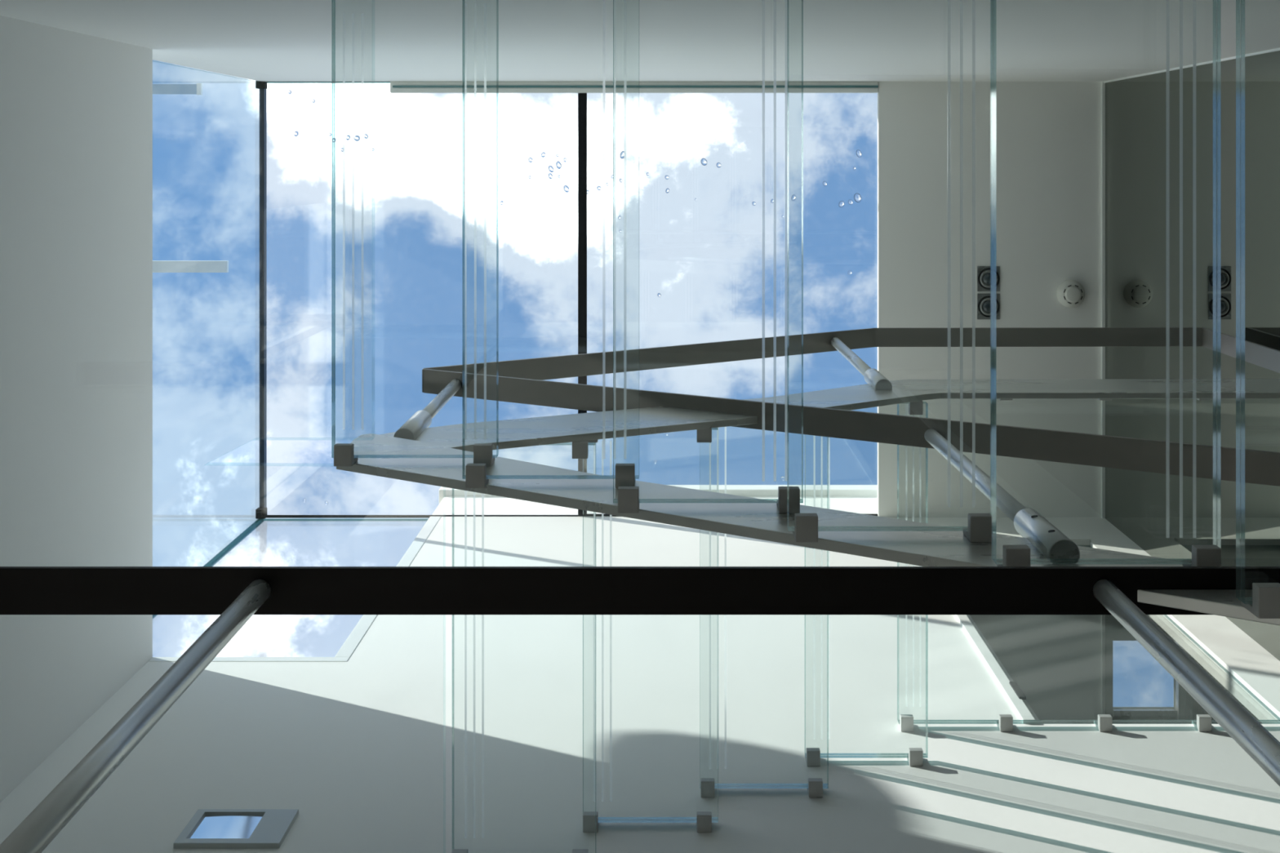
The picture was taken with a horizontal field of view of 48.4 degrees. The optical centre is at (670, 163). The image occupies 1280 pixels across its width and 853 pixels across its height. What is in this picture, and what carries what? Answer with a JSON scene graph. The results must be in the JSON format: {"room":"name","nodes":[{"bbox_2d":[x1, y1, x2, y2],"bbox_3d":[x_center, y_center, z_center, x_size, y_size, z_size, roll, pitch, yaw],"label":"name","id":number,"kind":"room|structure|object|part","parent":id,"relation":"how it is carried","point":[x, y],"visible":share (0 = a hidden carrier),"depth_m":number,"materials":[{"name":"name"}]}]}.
{"room":"stairwell","nodes":[
{"label":"stairwell","id":0,"kind":"room"},
{"bbox_2d":[0,15,152,802],"bbox_3d":[-1.609,0.553,1.354,0.167,5.678,1.889,0,-90,0],"label":"wall","id":1,"kind":"structure","parent":0,"point":[76,108],"depth_m":3.61,"materials":[{"name":"white paint"}]},
{"bbox_2d":[152,60,256,81],"bbox_3d":[-1.688,0.563,5.032,0.009,1.677,1.796,0,-90,0],"label":"window","id":2,"kind":"structure","parent":1,"relation":"in","point":[153,60],"depth_m":5.08,"materials":[{"name":"grey metal"}]},
{"bbox_2d":[342,13,363,429],"bbox_3d":[-0.979,0.559,2.737,1.086,0.054,1.792,0,-90,0],"label":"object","id":3,"kind":"object","parent":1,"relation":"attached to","point":[344,14],"visible":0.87,"depth_m":2.76,"materials":[{"name":"clear glass"}]},
{"bbox_3d":[0.127,0.545,0.525,3.294,0.230,0.016,0,-90,0],"label":"plate","id":4,"kind":"object","parent":1,"relation":"attached to","visible":0},
{"bbox_2d":[0,566,1279,852],"bbox_3d":[0.128,0.544,1.222,3.302,1.191,0.059,0,-90,0],"label":"handrail","id":5,"kind":"object","parent":4,"relation":"attached to","point":[235,593],"visible":1,"depth_m":1.81,"materials":[{"name":"black metal"}]},
{"bbox_3d":[-0.522,0.550,1.217,0.029,1.181,0.044,0,-90,0],"label":"post","id":6,"kind":"part","parent":5,"relation":"part of","materials":[{"name":"metal"}]},
{"bbox_3d":[0.551,0.543,1.217,0.029,1.181,0.030,0,-90,0],"label":"post","id":7,"kind":"part","parent":5,"relation":"part of","materials":[{"name":"metal"}]},
{"bbox_2d":[0,496,1279,852],"bbox_3d":[0.075,1.491,2.368,3.535,7.706,0.071,0,-90,0],"label":"wall","id":8,"kind":"structure","parent":0,"point":[362,745],"depth_m":3.58,"materials":[{"name":"white paint"}]},
{"bbox_2d":[173,808,298,848],"bbox_3d":[-0.944,1.450,3.103,0.225,0.159,0.012,0,-90,0],"label":"window","id":9,"kind":"structure","parent":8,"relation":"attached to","point":[208,828],"depth_m":3.09,"materials":[{"name":"silver metal"}]},
{"bbox_2d":[148,657,350,662],"bbox_3d":[-1.235,1.455,4.175,0.582,0.036,0.003,0,-90,0],"label":"trim","id":10,"kind":"structure","parent":8,"relation":"attached to","point":[153,659],"depth_m":4.17,"materials":[{"name":"white paint"}]},
{"bbox_2d":[152,518,428,618],"bbox_3d":[-1.341,1.468,5.032,0.707,1.677,0.017,0,-90,0],"label":"window","id":11,"kind":"structure","parent":8,"relation":"in","point":[236,541],"depth_m":5.80,"materials":[{"name":"clear glass"}]},
{"bbox_3d":[-1.335,1.469,5.032,0.696,1.677,0.009,0,-90,0],"label":"pane","id":12,"kind":"part","parent":11,"relation":"part of","materials":[{"name":"clear glass"}]},
{"bbox_2d":[334,516,440,657],"bbox_3d":[-0.967,1.455,5.029,0.046,1.672,0.003,0,-90,0],"label":"trim","id":13,"kind":"structure","parent":8,"relation":"attached to","point":[349,646],"depth_m":4.57,"materials":[{"name":"white paint"}]},
{"bbox_2d":[439,484,877,503],"bbox_3d":[0.094,1.489,6.269,2.214,0.097,0.127,0,-90,0],"label":"trim","id":14,"kind":"structure","parent":8,"relation":"attached to","point":[736,490],"depth_m":6.22,"materials":[{"name":"white paint"}]},
{"bbox_2d":[955,537,1279,719],"bbox_3d":[1.266,1.467,4.600,0.699,1.807,0.055,0,-90,0],"label":"trim","id":15,"kind":"structure","parent":8,"relation":"in","point":[1014,694],"depth_m":4.10,"materials":[{"name":"white paint"}]},
{"bbox_3d":[0.933,1.470,4.600,0.032,1.807,0.050,0,-90,0],"label":"frame","id":16,"kind":"part","parent":15,"relation":"part of","materials":[{"name":"white paint"}]},
{"bbox_3d":[0.958,1.474,4.588,0.018,1.782,0.032,0,-90,0],"label":"frame","id":17,"kind":"part","parent":15,"relation":"part of","materials":[{"name":"white paint"}]},
{"bbox_3d":[1.282,1.470,5.491,0.667,0.026,0.050,0,-90,0],"label":"frame","id":18,"kind":"part","parent":15,"relation":"part of","materials":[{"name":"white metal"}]},
{"bbox_3d":[1.292,1.474,4.588,0.648,1.782,0.009,0,-90,0],"label":"pane","id":19,"kind":"part","parent":15,"relation":"part of","materials":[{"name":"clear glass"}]},
{"bbox_2d":[0,0,1279,81],"bbox_3d":[0.074,-0.372,2.278,3.515,7.526,0.069,0,-90,0],"label":"wall","id":20,"kind":"structure","parent":0,"point":[257,40],"depth_m":3.72,"materials":[{"name":"white paint"}]},
{"bbox_2d":[877,81,1101,517],"bbox_3d":[1.349,0.525,5.942,0.987,0.184,1.862,0,-90,0],"label":"ceiling","id":21,"kind":"structure","parent":0,"point":[1048,134],"depth_m":5.85,"materials":[{"name":"white paint"}]},
{"bbox_2d":[255,80,878,519],"bbox_3d":[-0.412,0.552,5.865,2.582,0.092,1.825,0,-90,0],"label":"frame","id":22,"kind":"structure","parent":21,"relation":"attached to","point":[582,88],"depth_m":5.87,"materials":[{"name":"black metal"}]},
{"bbox_2d":[293,130,298,136],"bbox_3d":[-1.552,-0.124,5.903,0.019,0.004,0.024,15,-90,0],"label":"raindrop","id":23,"kind":"object","parent":22,"relation":"on","point":[296,133],"visible":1,"depth_m":5.90,"materials":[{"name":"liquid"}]},
{"bbox_3d":[-1.032,0.552,5.891,1.304,0.020,1.825,0,-90,0],"label":"pane","id":24,"kind":"part","parent":22,"relation":"part of","materials":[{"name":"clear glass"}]},
{"bbox_2d":[354,134,359,141],"bbox_3d":[-1.300,-0.105,5.904,0.026,0.006,0.026,6,-90,0],"label":"raindrop","id":25,"kind":"object","parent":22,"relation":"on","point":[357,138],"visible":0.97,"depth_m":5.90,"materials":[{"name":"liquid"}]},
{"bbox_2d":[541,151,546,157],"bbox_3d":[-0.527,-0.036,5.903,0.019,0.004,0.023,22,-90,0],"label":"raindrop","id":26,"kind":"object","parent":22,"relation":"on","point":[543,154],"visible":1,"depth_m":5.90,"materials":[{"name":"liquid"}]},
{"bbox_2d":[547,173,552,179],"bbox_3d":[-0.498,0.051,5.904,0.018,0.005,0.027,-13,-90,0],"label":"raindrop","id":27,"kind":"object","parent":22,"relation":"on","point":[550,175],"visible":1,"depth_m":5.90,"materials":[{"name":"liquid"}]},
{"bbox_2d":[548,164,554,172],"bbox_3d":[-0.495,0.022,5.904,0.022,0.006,0.032,-26,-90,0],"label":"raindrop","id":28,"kind":"object","parent":22,"relation":"on","point":[551,169],"visible":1,"depth_m":5.90,"materials":[{"name":"liquid"}]},
{"bbox_2d":[555,160,561,168],"bbox_3d":[-0.463,0.006,5.904,0.023,0.006,0.034,-13,-90,0],"label":"raindrop","id":29,"kind":"object","parent":22,"relation":"on","point":[558,165],"visible":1,"depth_m":5.90,"materials":[{"name":"liquid"}]},
{"bbox_2d":[563,185,568,192],"bbox_3d":[-0.431,0.104,5.904,0.023,0.006,0.033,-23,-90,0],"label":"raindrop","id":30,"kind":"object","parent":22,"relation":"on","point":[566,188],"visible":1,"depth_m":5.90,"materials":[{"name":"liquid"}]},
{"bbox_2d":[620,151,623,158],"bbox_3d":[-0.198,-0.036,5.904,0.022,0.006,0.033,16,-90,0],"label":"raindrop","id":31,"kind":"object","parent":22,"relation":"on","point":[622,152],"visible":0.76,"depth_m":5.90,"materials":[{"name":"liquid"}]},
{"bbox_2d":[701,158,706,165],"bbox_3d":[0.139,-0.007,5.904,0.025,0.006,0.031,-23,-90,0],"label":"raindrop","id":32,"kind":"object","parent":22,"relation":"on","point":[704,162],"visible":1,"depth_m":5.90,"materials":[{"name":"liquid"}]},
{"bbox_2d":[791,194,795,200],"bbox_3d":[0.511,0.141,5.904,0.018,0.005,0.026,16,-90,0],"label":"raindrop","id":33,"kind":"object","parent":22,"relation":"on","point":[793,197],"visible":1,"depth_m":5.90,"materials":[{"name":"liquid"}]},
{"bbox_2d":[839,200,844,207],"bbox_3d":[0.710,0.168,5.904,0.022,0.006,0.028,22,-90,0],"label":"raindrop","id":34,"kind":"object","parent":22,"relation":"on","point":[842,202],"visible":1,"depth_m":5.90,"materials":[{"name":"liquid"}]},
{"bbox_2d":[853,193,861,202],"bbox_3d":[0.776,0.141,5.905,0.030,0.008,0.038,-17,-90,0],"label":"raindrop","id":35,"kind":"object","parent":22,"relation":"on","point":[857,197],"visible":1,"depth_m":5.90,"materials":[{"name":"liquid"}]},
{"bbox_2d":[856,150,861,157],"bbox_3d":[0.782,-0.042,5.904,0.021,0.006,0.032,-21,-90,0],"label":"raindrop","id":36,"kind":"object","parent":22,"relation":"on","point":[858,152],"visible":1,"depth_m":5.90,"materials":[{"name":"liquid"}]},
{"bbox_2d":[788,379,990,410],"bbox_3d":[0.550,0.566,3.447,0.549,0.450,0.015,0,-90,0],"label":"plate","id":37,"kind":"object","parent":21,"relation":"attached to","point":[862,396],"depth_m":3.46,"materials":[{"name":"metal"}]},
{"bbox_2d":[699,426,828,797],"bbox_3d":[0.217,1.014,3.291,0.297,0.054,0.882,0,-90,0],"label":"glass tread","id":38,"kind":"object","parent":37,"relation":"attached to","point":[815,787],"visible":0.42,"depth_m":3.31,"materials":[{"name":"glass"}]},
{"bbox_2d":[336,433,1279,625],"bbox_3d":[0.484,0.549,2.005,2.211,1.698,0.016,0,-90,0],"label":"stair stringer","id":39,"kind":"object","parent":37,"relation":"attached to","point":[760,521],"visible":0.72,"depth_m":2.19,"materials":[{"name":"metal"}]},
{"bbox_2d":[331,0,498,466],"bbox_3d":[-0.461,0.102,2.567,0.297,0.054,0.878,0,-90,0],"label":"glass tread","id":40,"kind":"object","parent":39,"relation":"attached to","point":[344,455],"visible":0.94,"depth_m":2.59,"materials":[{"name":"glass"}]},
{"bbox_2d":[462,0,639,488],"bbox_3d":[-0.201,0.102,2.397,0.297,0.054,0.878,0,-90,0],"label":"glass tread","id":41,"kind":"object","parent":39,"relation":"attached to","point":[476,477],"visible":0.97,"depth_m":2.42,"materials":[{"name":"glass"}]},
{"bbox_2d":[613,0,803,513],"bbox_3d":[0.059,0.102,2.227,0.297,0.054,0.878,0,-90,0],"label":"glass tread","id":42,"kind":"object","parent":39,"relation":"attached to","point":[628,500],"visible":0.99,"depth_m":2.24,"materials":[{"name":"glass"}]},
{"bbox_2d":[786,0,994,542],"bbox_3d":[0.319,0.102,2.057,0.297,0.054,0.878,0,-90,0],"label":"glass tread","id":43,"kind":"object","parent":39,"relation":"attached to","point":[806,528],"visible":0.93,"depth_m":2.08,"materials":[{"name":"glass"}]},
{"bbox_2d":[991,0,1221,566],"bbox_3d":[0.579,0.102,1.887,0.297,0.054,0.878,0,-90,0],"label":"glass tread","id":44,"kind":"object","parent":39,"relation":"attached to","point":[1012,555],"visible":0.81,"depth_m":1.90,"materials":[{"name":"glass"}]},
{"bbox_2d":[1235,0,1279,618],"bbox_3d":[0.839,0.102,1.717,0.297,0.054,0.878,0,-90,0],"label":"glass tread","id":45,"kind":"object","parent":39,"relation":"attached to","point":[1264,602],"visible":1,"depth_m":1.72,"materials":[{"name":"glass"}]},
{"bbox_2d":[393,327,1279,558],"bbox_3d":[0.571,0.548,3.252,2.415,2.647,0.077,0,-90,0],"label":"handrail","id":46,"kind":"object","parent":37,"relation":"attached to","point":[522,381],"visible":0.91,"depth_m":3.31,"materials":[{"name":"brown metal"}]},
{"bbox_3d":[-0.539,0.556,3.229,0.033,0.716,0.032,0,-90,0],"label":"post","id":47,"kind":"part","parent":46,"relation":"part of","materials":[{"name":"metal"}]},
{"bbox_3d":[0.521,0.555,3.987,0.041,0.931,0.029,-23,-90,0],"label":"post","id":48,"kind":"part","parent":46,"relation":"part of","materials":[{"name":"metal"}]},
{"bbox_3d":[0.536,0.546,2.436,0.029,0.994,0.059,-6,-90,0],"label":"post","id":49,"kind":"part","parent":46,"relation":"part of","materials":[{"name":"metal"}]},
{"bbox_2d":[804,400,928,766],"bbox_3d":[0.477,1.014,3.461,0.297,0.054,0.882,0,-90,0],"label":"glass tread","id":50,"kind":"object","parent":37,"relation":"attached to","point":[915,757],"visible":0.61,"depth_m":3.47,"materials":[{"name":"glass"}]},
{"bbox_2d":[977,266,999,319],"bbox_3d":[1.308,0.531,5.841,0.093,0.017,0.219,0,-90,0],"label":"recessed light","id":51,"kind":"object","parent":21,"relation":"in","point":[983,272],"visible":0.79,"depth_m":5.84,"materials":[{"name":"black metal"}]},
{"bbox_3d":[1.308,0.587,5.848,0.093,0.004,0.106,0,-90,0],"label":"frame","id":52,"kind":"part","parent":51,"relation":"part of","materials":[{"name":"grey metal"}]},
{"bbox_3d":[1.308,0.473,5.848,0.093,0.004,0.104,0,-90,0],"label":"frame","id":53,"kind":"part","parent":51,"relation":"part of","materials":[{"name":"grey metal"}]},
{"bbox_2d":[1056,280,1084,307],"bbox_3d":[1.645,0.534,5.823,0.114,0.052,0.114,0,-90,0],"label":"smoke detector","id":54,"kind":"object","parent":21,"relation":"attached to","point":[1069,293],"visible":1,"depth_m":5.81,"materials":[{"name":"plastic"}]},
{"bbox_2d":[969,614,1258,719],"bbox_3d":[1.843,2.318,5.699,2.073,0.031,1.582,0,-90,0],"label":"wall","id":55,"kind":"structure","parent":0,"point":[1062,664],"depth_m":5.68,"materials":[{"name":"grey paint"}]},
{"bbox_2d":[1113,640,1213,719],"bbox_3d":[1.958,2.136,5.670,0.380,0.077,0.553,0,-90,0],"label":"window","id":56,"kind":"structure","parent":55,"relation":"attached to","point":[1180,713],"depth_m":5.67,"materials":[{"name":"grey metal"}]},
{"bbox_3d":[1.894,2.044,5.704,0.253,0.010,0.276,0,-90,0],"label":"pane","id":57,"kind":"part","parent":56,"relation":"part of","materials":[{"name":"clear glass"}]},
{"bbox_3d":[1.894,2.193,5.676,0.253,0.015,0.025,0,-90,0],"label":"frame","id":58,"kind":"part","parent":56,"relation":"part of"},
{"bbox_3d":[2.034,2.044,5.668,0.030,0.031,0.346,0,-90,0],"label":"frame","id":59,"kind":"part","parent":56,"relation":"part of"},
{"bbox_3d":[2.100,2.136,5.658,0.021,0.051,0.553,0,-90,0],"label":"frame","id":60,"kind":"part","parent":56,"relation":"part of","materials":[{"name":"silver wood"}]},
{"bbox_3d":[2.137,2.136,5.658,0.021,0.051,0.553,0,-90,0],"label":"frame","id":61,"kind":"part","parent":56,"relation":"part of","materials":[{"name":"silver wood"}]},
{"bbox_2d":[1105,50,1279,661],"bbox_3d":[1.784,0.559,2.285,0.002,7.130,1.793,0,-90,0],"label":"wall","id":62,"kind":"structure","parent":0,"point":[1135,107],"depth_m":4.91,"materials":[{"name":"grey paint"}]},
{"bbox_2d":[1101,81,1105,518],"bbox_3d":[1.777,0.559,5.842,0.012,0.015,1.793,0,-90,0],"label":"trim","id":63,"kind":"structure","parent":62,"relation":"attached to","point":[1103,85],"depth_m":5.83,"materials":[{"name":"white metal"}]},
{"bbox_2d":[995,378,1235,399],"bbox_3d":[1.119,0.566,3.533,0.690,0.307,0.015,0,-90,0],"label":"stair tread","id":64,"kind":"structure","parent":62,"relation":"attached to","point":[1018,388],"depth_m":3.53,"materials":[{"name":"metal"}]},
{"bbox_2d":[897,399,1279,731],"bbox_3d":[1.183,1.014,3.670,1.190,0.054,0.882,0,-90,0],"label":"glass","id":65,"kind":"object","parent":64,"relation":"attached to","point":[1104,722],"visible":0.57,"depth_m":3.68,"materials":[{"name":"clear glass"}]},
{"bbox_2d":[1103,48,1279,83],"bbox_3d":[1.780,-0.334,3.301,0.006,5.066,0.007,0,-90,0],"label":"trim","id":66,"kind":"structure","parent":62,"relation":"attached to","point":[1276,49],"depth_m":4.83,"materials":[{"name":"white paint"}]},
{"bbox_2d":[1244,378,1279,399],"bbox_3d":[1.472,0.566,3.533,0.213,0.307,0.015,0,-90,0],"label":"plate","id":67,"kind":"object","parent":62,"relation":"attached to","point":[1255,388],"depth_m":3.53,"materials":[{"name":"metal"}]},
{"label":"outside","id":68,"kind":"structure","parent":0,"visible":0},
{"bbox_2d":[152,260,228,272],"bbox_3d":[-4.272,0.649,6.351,2.962,5.279,0.074,0,-90,0],"label":"mast","id":69,"kind":"object","parent":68,"point":[158,266],"visible":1,"depth_m":8.96,"materials":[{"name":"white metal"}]},
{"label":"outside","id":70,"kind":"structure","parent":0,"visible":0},
{"bbox_2d":[152,83,202,94],"bbox_3d":[-4.355,-0.470,6.351,2.797,5.279,0.074,0,-90,0],"label":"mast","id":71,"kind":"object","parent":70,"point":[157,89],"visible":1,"depth_m":8.96,"materials":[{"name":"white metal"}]},
{"bbox_3d":[1.813,0.560,2.259,0.055,7.488,1.934,0,-90,0],"label":"wall","id":72,"kind":"structure","parent":0,"visible":0},
{"bbox_2d":[414,406,757,452],"bbox_3d":[-0.162,0.566,3.011,0.707,0.509,0.015,0,-90,0],"label":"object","id":73,"kind":"structure","parent":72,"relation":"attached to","point":[538,431],"depth_m":3.02,"materials":[{"name":"metal"}]},
{"bbox_2d":[451,440,595,852],"bbox_3d":[-0.303,1.014,2.951,0.297,0.054,0.882,0,-90,0],"label":"glass tread","id":74,"kind":"object","parent":73,"relation":"attached to","point":[580,449],"visible":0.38,"depth_m":2.97,"materials":[{"name":"glass"}]},
{"bbox_2d":[582,427,718,832],"bbox_3d":[-0.043,1.014,3.121,0.297,0.054,0.882,0,-90,0],"label":"glass tread","id":75,"kind":"object","parent":73,"relation":"attached to","point":[704,821],"visible":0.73,"depth_m":3.13,"materials":[{"name":"glass"}]}
]}

